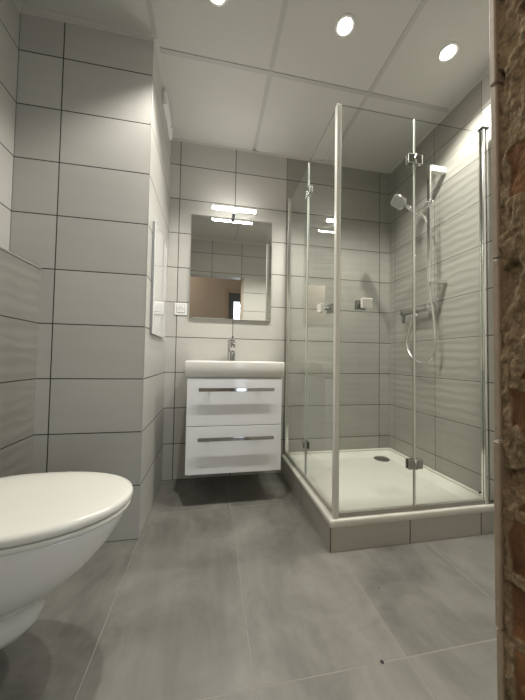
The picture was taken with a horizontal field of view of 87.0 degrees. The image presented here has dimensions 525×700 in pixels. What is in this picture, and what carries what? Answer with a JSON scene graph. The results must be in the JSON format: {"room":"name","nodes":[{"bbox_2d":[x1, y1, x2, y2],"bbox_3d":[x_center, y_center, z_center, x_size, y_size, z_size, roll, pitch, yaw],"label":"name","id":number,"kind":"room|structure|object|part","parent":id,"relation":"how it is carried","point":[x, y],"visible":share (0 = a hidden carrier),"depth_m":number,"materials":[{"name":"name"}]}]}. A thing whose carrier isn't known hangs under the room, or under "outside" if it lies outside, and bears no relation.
{"room":"bathroom","nodes":[
{"label":"bathroom","id":0,"kind":"room"},
{"bbox_2d":[0,0,20,250],"bbox_3d":[-1.078,-0.365,0.626,0.120,2.445,1.210,1,-2,-11],"label":"wall","id":1,"kind":"structure","parent":0,"point":[10,14],"depth_m":1.21,"materials":[{"name":"tile"}]},
{"bbox_2d":[0,246,40,269],"bbox_3d":[-0.907,-0.384,0.720,0.007,0.008,1.090,1,-2,-11],"label":"trim","id":2,"kind":"structure","parent":1,"relation":"attached to","point":[2,248],"depth_m":1.11,"materials":[{"name":"silver metal"}]},
{"bbox_2d":[0,473,496,699],"bbox_3d":[0.150,0.928,0.597,2.579,0.100,3.151,1,-2,-11],"label":"floor","id":3,"kind":"structure","parent":0,"point":[228,589],"depth_m":0.92,"materials":[{"name":"tile"}]},
{"bbox_2d":[0,249,40,477],"bbox_3d":[-0.978,0.237,0.689,0.125,1.250,1.090,1,-2,-11],"label":"wall box","id":4,"kind":"object","parent":3,"relation":"on","point":[19,279],"visible":0.75,"depth_m":1.12,"materials":[{"name":"grey tile"}]},
{"bbox_2d":[0,472,132,648],"bbox_3d":[-0.655,0.586,0.755,0.548,0.367,0.380,1,-2,-11],"label":"toilet","id":5,"kind":"object","parent":4,"relation":"attached to","point":[52,524],"visible":1,"depth_m":0.69,"materials":[{"name":"white ceramic"}]},
{"bbox_3d":[-0.629,0.443,0.764,0.492,0.015,0.370,1,-2,-11],"label":"seat","id":6,"kind":"part","parent":5,"relation":"part of","materials":[{"name":"white plastic"}]},
{"bbox_3d":[-0.630,0.418,0.764,0.503,0.030,0.380,1,-2,-11],"label":"lid","id":7,"kind":"part","parent":5,"relation":"part of","materials":[{"name":"white plastic"}]},
{"bbox_2d":[10,13,170,541],"bbox_3d":[-0.974,-0.331,1.643,0.700,2.445,0.751,1,-2,-11],"label":"wall pier","id":8,"kind":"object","parent":3,"relation":"on","point":[81,198],"visible":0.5,"depth_m":1.30,"materials":[{"name":"tile"}]},
{"bbox_2d":[138,42,153,538],"bbox_3d":[-0.561,-0.333,1.339,0.003,2.445,0.003,1,-2,-11],"label":"trim","id":9,"kind":"structure","parent":8,"relation":"attached to","point":[153,42],"depth_m":1.34,"materials":[{"name":"silver metal"}]},
{"bbox_2d":[150,220,167,338],"bbox_3d":[-0.604,-0.377,1.623,0.018,0.596,0.387,1,-2,-11],"label":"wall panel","id":10,"kind":"object","parent":8,"relation":"attached to","point":[159,248],"visible":1,"depth_m":1.54,"materials":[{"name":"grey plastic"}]},
{"bbox_2d":[162,90,172,139],"bbox_3d":[-0.603,-1.487,1.766,0.024,0.087,0.280,1,-2,-11],"label":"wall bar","id":11,"kind":"object","parent":8,"relation":"attached to","point":[165,102],"visible":1,"depth_m":1.71,"materials":[{"name":"white plastic"}]},
{"bbox_2d":[281,460,493,552],"bbox_3d":[0.667,0.869,1.737,0.905,0.108,0.865,1,-2,-11],"label":"plinth","id":12,"kind":"object","parent":3,"relation":"on","point":[349,538],"visible":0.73,"depth_m":1.31,"materials":[{"name":"tile"}]},
{"bbox_2d":[21,0,489,169],"bbox_3d":[0.072,-1.597,1.312,2.579,0.100,1.861,1,-2,-11],"label":"ceiling","id":13,"kind":"structure","parent":0,"point":[208,101],"depth_m":1.49,"materials":[{"name":"white paint"}]},
{"bbox_2d":[209,0,226,6],"bbox_3d":[-0.198,-1.551,1.203,0.094,0.007,0.094,1,-2,-11],"label":"recessed light","id":14,"kind":"object","parent":13,"relation":"in","point":[218,3],"visible":1,"depth_m":1.23,"materials":[{"name":"white plastic"}]},
{"bbox_2d":[146,0,449,161],"bbox_3d":[0.253,-1.549,1.128,1.674,0.004,2.120,0,-2,35],"label":"grid","id":15,"kind":"object","parent":13,"relation":"attached to","point":[270,72],"visible":1,"depth_m":1.53,"materials":[{"name":"silver metal"}]},
{"bbox_2d":[335,13,354,37],"bbox_3d":[0.392,-1.538,1.314,0.094,0.007,0.094,1,-2,-11],"label":"recessed light","id":16,"kind":"object","parent":13,"relation":"in","point":[344,23],"visible":1,"depth_m":1.31,"materials":[{"name":"white plastic"}]},
{"bbox_3d":[0.392,-1.538,1.314,0.060,0.007,0.060,1,-2,-11],"label":"bulb","id":17,"kind":"part","parent":16,"relation":"part of","materials":[{"name":"white glass"}]},
{"bbox_2d":[437,42,458,61],"bbox_3d":[0.953,-1.526,1.419,0.094,0.007,0.094,1,-2,-11],"label":"recessed light","id":18,"kind":"object","parent":13,"relation":"in","point":[448,51],"visible":1,"depth_m":1.42,"materials":[{"name":"white plastic"}]},
{"bbox_3d":[0.953,-1.526,1.419,0.060,0.007,0.060,1,-2,-11],"label":"bulb","id":19,"kind":"part","parent":18,"relation":"part of","materials":[{"name":"white glass"}]},
{"bbox_2d":[162,140,389,480],"bbox_3d":[0.175,-0.294,2.180,1.999,2.445,0.120,1,-2,-11],"label":"wall","id":20,"kind":"structure","parent":0,"point":[202,177],"depth_m":2.14,"materials":[{"name":"tile"}]},
{"bbox_2d":[174,303,186,314],"bbox_3d":[-0.582,-0.292,1.967,0.086,0.086,0.018,1,-2,-11],"label":"power socket","id":21,"kind":"object","parent":20,"relation":"attached to","point":[180,308],"visible":1,"depth_m":1.96,"materials":[{"name":"white plastic"}]},
{"bbox_2d":[189,214,271,320],"bbox_3d":[-0.226,-0.598,2.040,0.595,0.750,0.024,1,-2,-11],"label":"wall mirror","id":22,"kind":"object","parent":20,"relation":"attached to","point":[231,258],"visible":1,"depth_m":2.03,"materials":[{"name":"grey mirror"}]},
{"bbox_2d":[185,377,281,475],"bbox_3d":[-0.195,0.444,1.802,0.557,0.552,0.439,1,-2,-11],"label":"vanity cabinet","id":23,"kind":"object","parent":20,"relation":"attached to","point":[233,424],"visible":0.99,"depth_m":1.61,"materials":[{"name":"white plastic"}]},
{"bbox_3d":[-0.164,0.580,1.624,0.557,0.270,0.018,1,-2,-11],"label":"drawer","id":24,"kind":"part","parent":23,"relation":"part of","materials":[{"name":"white paint"}]},
{"bbox_3d":[-0.160,0.304,1.633,0.557,0.274,0.018,1,-2,-11],"label":"drawer","id":25,"kind":"part","parent":23,"relation":"part of","materials":[{"name":"white paint"}]},
{"bbox_2d":[185,360,284,377],"bbox_3d":[-0.192,0.120,1.827,0.591,0.094,0.412,1,-2,-11],"label":"washbasin","id":26,"kind":"object","parent":23,"relation":"in","point":[193,368],"visible":0.99,"depth_m":1.62,"materials":[{"name":"white ceramic"}]},
{"bbox_2d":[227,336,235,360],"bbox_3d":[-0.210,-0.008,1.904,0.062,0.166,0.152,1,-2,-11],"label":"mixer tap","id":27,"kind":"object","parent":26,"relation":"on","point":[231,343],"visible":1,"depth_m":1.92,"materials":[{"name":"silver metal"}]},
{"bbox_3d":[-0.207,-0.005,1.886,0.042,0.050,0.114,1,-2,-11],"label":"spout","id":28,"kind":"part","parent":27,"relation":"part of","materials":[{"name":"silver metal"}]},
{"bbox_3d":[-0.212,-0.069,1.920,0.056,0.044,0.117,1,-2,-11],"label":"lever","id":29,"kind":"part","parent":27,"relation":"part of","materials":[{"name":"silver metal"}]},
{"bbox_3d":[-0.152,0.511,1.603,0.437,0.020,0.035,1,-2,-11],"label":"handle","id":30,"kind":"part","parent":23,"relation":"part of","materials":[{"name":"silver metal"}]},
{"bbox_3d":[-0.147,0.230,1.612,0.437,0.020,0.035,1,-2,-11],"label":"handle","id":31,"kind":"part","parent":23,"relation":"part of","materials":[{"name":"silver metal"}]},
{"bbox_2d":[212,205,255,218],"bbox_3d":[-0.207,-0.991,2.007,0.308,0.030,0.117,1,-2,-11],"label":"lamp","id":32,"kind":"object","parent":20,"relation":"attached to","point":[234,210],"visible":0.96,"depth_m":1.96,"materials":[{"name":"white"}]},
{"bbox_2d":[212,205,255,213],"bbox_3d":[-0.199,-0.996,1.961,0.308,0.023,0.024,1,-2,-11],"label":"diffuser","id":33,"kind":"object","parent":32,"relation":"attached to","point":[234,210],"depth_m":1.95,"materials":[{"name":"white plastic"}]},
{"bbox_2d":[14,0,489,173],"bbox_3d":[0.081,-1.539,1.261,2.339,0.023,1.721,1,-2,-11],"label":"trim","id":34,"kind":"structure","parent":20,"relation":"attached to","point":[24,9],"depth_m":1.56,"materials":[{"name":"grey"}]},
{"bbox_2d":[289,448,481,496],"bbox_3d":[0.693,0.777,1.770,0.844,0.012,0.815,1,-2,-11],"label":"trim","id":35,"kind":"structure","parent":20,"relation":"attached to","point":[434,471],"depth_m":2.09,"materials":[{"name":"white plastic"}]},
{"bbox_2d":[281,449,493,527],"bbox_3d":[0.666,0.798,1.737,0.907,0.032,0.867,1,-2,-11],"label":"shower tray","id":36,"kind":"object","parent":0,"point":[368,479],"visible":0.77,"depth_m":1.61,"materials":[{"name":"white ceramic"}]},
{"bbox_2d":[284,104,493,518],"bbox_3d":[0.682,-0.195,1.761,0.910,1.954,0.884,1,-2,-11],"label":"shower enclosure","id":37,"kind":"object","parent":36,"relation":"on","point":[413,159],"visible":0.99,"depth_m":1.40,"materials":[{"name":"clear glass"}]},
{"bbox_3d":[0.308,-0.207,1.488,0.006,1.911,0.380,1,-2,-11],"label":"glass panel","id":38,"kind":"part","parent":37,"relation":"part of","materials":[{"name":"clear glass"}]},
{"bbox_3d":[0.303,-0.212,1.411,0.033,0.046,0.052,1,-2,-11],"label":"knob","id":39,"kind":"part","parent":37,"relation":"part of","materials":[{"name":"white metal"}]},
{"bbox_3d":[0.341,-0.211,1.419,0.033,0.046,0.052,1,-2,-11],"label":"knob","id":40,"kind":"part","parent":37,"relation":"part of","materials":[{"name":"silver metal"}]},
{"bbox_3d":[0.345,-0.201,1.285,0.023,1.924,0.025,1,-2,-11],"label":"corner post","id":41,"kind":"part","parent":37,"relation":"part of","materials":[{"name":"white metal"}]},
{"bbox_3d":[0.474,-0.216,1.329,0.052,0.046,0.033,1,-2,-11],"label":"knob","id":42,"kind":"part","parent":37,"relation":"part of","materials":[{"name":"silver metal"}]},
{"bbox_3d":[0.481,-0.217,1.291,0.052,0.046,0.033,1,-2,-11],"label":"knob","id":43,"kind":"part","parent":37,"relation":"part of","materials":[{"name":"white metal"}]},
{"bbox_3d":[0.550,-0.208,1.323,0.384,1.911,0.006,1,-2,-11],"label":"glass panel","id":44,"kind":"part","parent":37,"relation":"part of","materials":[{"name":"clear glass"}]},
{"bbox_3d":[0.945,-0.200,1.397,0.394,1.911,0.006,1,-2,-11],"label":"glass panel","id":45,"kind":"part","parent":37,"relation":"part of","materials":[{"name":"clear glass"}]},
{"bbox_2d":[390,72,498,499],"bbox_3d":[1.269,-0.300,1.449,0.120,2.445,1.961,1,-2,-11],"label":"wall","id":46,"kind":"structure","parent":0,"point":[448,387],"depth_m":1.74,"materials":[{"name":"grey tile"}]},
{"bbox_2d":[400,303,435,323],"bbox_3d":[1.076,-0.252,1.906,0.086,0.107,0.290,1,-2,-11],"label":"shower mixer","id":47,"kind":"object","parent":46,"relation":"attached to","point":[427,307],"visible":0.87,"depth_m":1.89,"materials":[{"name":"grey metal"}]},
{"bbox_3d":[1.037,-0.244,2.031,0.046,0.098,0.030,1,-2,-11],"label":"lever","id":48,"kind":"part","parent":47,"relation":"part of","materials":[{"name":"silver metal"}]},
{"bbox_2d":[406,216,436,363],"bbox_3d":[1.047,-0.384,1.866,0.058,0.956,0.284,1,-2,-8],"label":"shower hose","id":49,"kind":"object","parent":47,"relation":"hanging from","point":[424,217],"visible":0.77,"depth_m":1.75,"materials":[{"name":"silver metal"}]},
{"bbox_3d":[1.085,-0.278,1.780,0.056,0.056,0.038,1,-2,-11],"label":"knob","id":50,"kind":"part","parent":47,"relation":"part of","materials":[{"name":"silver metal"}]},
{"bbox_2d":[418,164,446,283],"bbox_3d":[1.084,-0.789,1.765,0.148,0.747,0.109,1,-2,-11],"label":"shower rail","id":51,"kind":"object","parent":46,"relation":"attached to","point":[431,169],"visible":1,"depth_m":1.73,"materials":[{"name":"silver metal"}]},
{"bbox_2d":[391,193,424,217],"bbox_3d":[0.960,-0.945,1.826,0.199,0.177,0.084,0,-2,21],"label":"shower","id":52,"kind":"object","parent":51,"relation":"attached to","point":[398,201],"visible":0.96,"depth_m":1.82,"materials":[{"name":"silver metal"}]},
{"bbox_3d":[0.992,-0.914,1.815,0.130,0.117,0.028,0,-2,20],"label":"handle","id":53,"kind":"part","parent":52,"relation":"part of","materials":[{"name":"silver metal"}]},
{"bbox_3d":[1.044,-0.791,1.733,0.014,0.747,0.022,1,-2,-11],"label":"rail","id":54,"kind":"part","parent":51,"relation":"part of","materials":[{"name":"silver metal"}]},
{"bbox_2d":[496,0,524,699],"bbox_3d":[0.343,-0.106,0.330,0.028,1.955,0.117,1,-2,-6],"label":"brick wall","id":55,"kind":"structure","parent":0,"point":[511,46],"depth_m":0.36,"materials":[{"name":"brick"}]},
{"bbox_3d":[0.231,-0.353,0.318,2.339,2.445,0.120,1,-2,-11],"label":"wall","id":56,"kind":"structure","parent":0,"visible":0},
{"bbox_2d":[489,0,510,699],"bbox_3d":[0.341,-0.104,0.388,0.037,1.954,0.009,1,-2,-11],"label":"trim","id":57,"kind":"structure","parent":56,"relation":"attached to","point":[501,474],"depth_m":0.38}
]}

